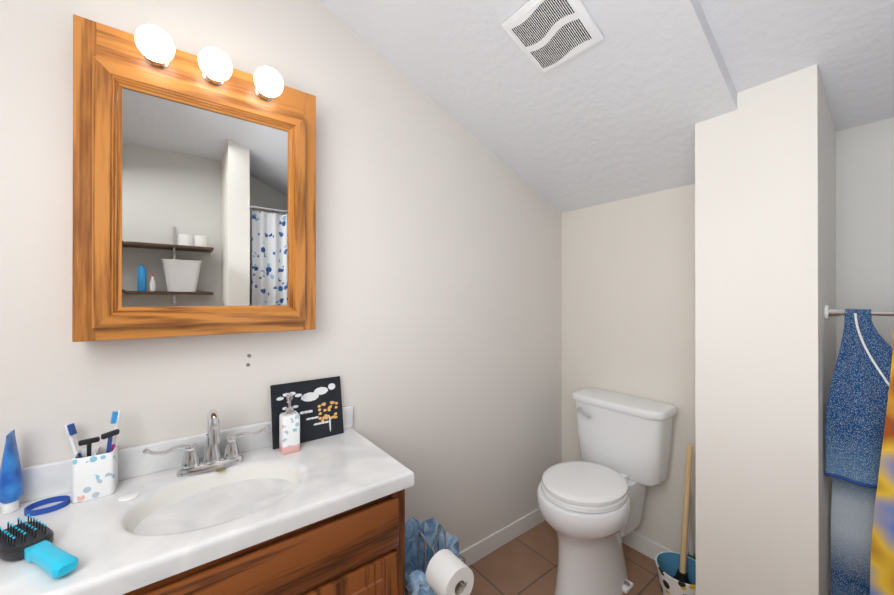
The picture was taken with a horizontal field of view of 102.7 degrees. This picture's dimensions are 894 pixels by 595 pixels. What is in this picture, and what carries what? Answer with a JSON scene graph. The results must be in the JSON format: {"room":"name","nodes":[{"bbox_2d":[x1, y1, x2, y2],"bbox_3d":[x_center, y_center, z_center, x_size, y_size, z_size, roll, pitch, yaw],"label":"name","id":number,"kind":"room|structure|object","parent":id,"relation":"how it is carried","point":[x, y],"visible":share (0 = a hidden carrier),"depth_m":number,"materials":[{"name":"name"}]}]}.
{"room":"bathroom","nodes":[
{"label":"bathroom","id":0,"kind":"room"},
{"bbox_2d":[0,0,561,551],"bbox_3d":[-0.617,-0.145,1.294,3.700,2.950,0.100,0,0,-37],"label":"wall","id":1,"kind":"structure","parent":0,"point":[432,340],"depth_m":1.41,"materials":[{"name":"paint"}]},
{"bbox_2d":[72,14,315,341],"bbox_3d":[-0.681,-0.293,1.049,0.586,0.805,0.205,0,0,-37],"label":"medicine cabinet mirror","id":2,"kind":"object","parent":1,"relation":"attached to","point":[194,195],"visible":1,"depth_m":1.00,"materials":[{"name":"brown wood"}]},
{"bbox_2d":[460,508,544,565],"bbox_3d":[0.284,1.287,1.908,1.120,0.090,0.015,0,0,-37],"label":"baseboard","id":3,"kind":"structure","parent":1,"relation":"attached to","point":[491,543],"depth_m":1.91,"materials":[{"name":"white wood"}]},
{"bbox_2d":[468,520,660,594],"bbox_3d":[0.144,1.358,0.298,3.700,0.060,2.600,0,0,-37],"label":"floor","id":4,"kind":"structure","parent":0,"point":[525,563],"depth_m":1.76,"materials":[{"name":"tile"}]},
{"bbox_2d":[0,405,413,594],"bbox_3d":[-0.608,0.827,0.944,0.940,1.005,0.458,0,0,-37],"label":"bathroom vanity","id":5,"kind":"object","parent":4,"relation":"on","point":[239,510],"visible":1,"depth_m":0.91,"materials":[{"name":"white stone"}]},
{"bbox_2d":[0,429,22,513],"bbox_3d":[-1.032,0.412,0.846,0.040,0.186,0.055,0,0,-37],"label":"toothpaste tube","id":6,"kind":"object","parent":5,"relation":"on","point":[11,486],"visible":1,"depth_m":0.83,"materials":[{"name":"blue plastic"}]},
{"bbox_2d":[0,514,78,578],"bbox_3d":[-0.802,0.481,0.694,0.152,0.041,0.238,0,0,-37],"label":"hairbrush","id":7,"kind":"object","parent":5,"relation":"on","point":[30,541],"visible":1,"depth_m":0.68,"materials":[{"name":"black plastic"}]},
{"bbox_2d":[24,495,69,515],"bbox_3d":[-0.957,0.499,0.858,0.075,0.013,0.058,0,0,-37],"label":"wristband","id":8,"kind":"object","parent":5,"relation":"on","point":[65,499],"visible":0.92,"depth_m":0.85,"materials":[{"name":"blue plastic"}]},
{"bbox_2d":[64,410,120,502],"bbox_3d":[-0.914,0.404,0.921,0.111,0.203,0.085,0,0,-37],"label":"toothbrush holder","id":9,"kind":"object","parent":5,"relation":"on","point":[94,472],"visible":0.98,"depth_m":0.91,"materials":[{"name":"ceramic"}]},
{"bbox_2d":[279,394,299,454],"bbox_3d":[-0.517,0.412,1.179,0.056,0.187,0.068,0,0,-37],"label":"soap dispenser","id":10,"kind":"object","parent":5,"relation":"on","point":[289,430],"visible":1,"depth_m":1.17,"materials":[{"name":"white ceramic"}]},
{"bbox_2d":[270,376,343,448],"bbox_3d":[-0.495,0.403,1.279,0.243,0.206,0.046,0,0,-37],"label":"sign","id":11,"kind":"object","parent":5,"relation":"on","point":[316,404],"visible":0.92,"depth_m":1.28,"materials":[{"name":"black"}]},
{"bbox_2d":[405,517,473,594],"bbox_3d":[-0.064,1.048,1.226,0.265,0.562,0.439,0,0,-37],"label":"trash can","id":12,"kind":"object","parent":4,"relation":"on","point":[435,564],"visible":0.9,"depth_m":1.14,"materials":[{"name":"blue plastic"}]},
{"bbox_2d":[537,388,676,594],"bbox_3d":[0.710,0.924,1.697,0.684,0.815,0.476,0,0,-37],"label":"toilet","id":13,"kind":"object","parent":4,"relation":"on","point":[591,506],"visible":1,"depth_m":1.63,"materials":[{"name":"white ceramic"}]},
{"bbox_2d":[655,444,695,594],"bbox_3d":[1.019,0.990,1.553,0.200,0.680,0.200,0,0,-37],"label":"bucket","id":14,"kind":"object","parent":4,"relation":"on","point":[677,573],"visible":0.88,"depth_m":1.56,"materials":[{"name":"blue"}]},
{"bbox_2d":[319,0,893,212],"bbox_3d":[0.144,-1.068,0.304,3.700,1.209,2.600,0,0,-37],"label":"ceiling","id":15,"kind":"structure","parent":0,"point":[631,99],"depth_m":1.31,"materials":[{"name":"paint"}]},
{"bbox_2d":[502,0,603,74],"bbox_3d":[0.349,-0.888,1.191,0.229,0.097,0.244,0,0,-37],"label":"ceiling vent","id":16,"kind":"object","parent":15,"relation":"in","point":[547,36],"visible":0.98,"depth_m":1.18,"materials":[{"name":"white plastic"}]},
{"bbox_2d":[562,184,695,556],"bbox_3d":[1.019,-0.143,1.955,0.100,2.950,0.840,0,0,-37],"label":"wall","id":17,"kind":"structure","parent":0,"point":[628,296],"depth_m":1.87,"materials":[{"name":"paint"}]},
{"bbox_2d":[621,531,673,559],"bbox_3d":[0.982,1.287,1.904,0.015,0.090,0.810,0,0,-37],"label":"baseboard","id":18,"kind":"structure","parent":17,"relation":"attached to","point":[634,540],"depth_m":1.85,"materials":[{"name":"white wood"}]},
{"bbox_2d":[695,64,835,594],"bbox_3d":[1.267,-0.144,1.408,0.530,2.950,0.330,0,0,-37],"label":"wall","id":19,"kind":"structure","parent":0,"point":[765,248],"depth_m":1.23,"materials":[{"name":"paint"}]},
{"bbox_2d":[824,305,893,594],"bbox_3d":[1.411,0.598,1.023,0.170,1.144,0.452,0,0,-37],"label":"towel","id":20,"kind":"object","parent":19,"relation":"attached to","point":[860,437],"visible":1,"depth_m":1.12,"materials":[{"name":"blue fabric"}]},
{"bbox_2d":[836,117,893,361],"bbox_3d":[1.943,-0.146,0.880,0.100,2.950,1.330,0,0,-37],"label":"wall","id":21,"kind":"structure","parent":0,"point":[864,216],"depth_m":1.32,"materials":[{"name":"paint"}]}
]}

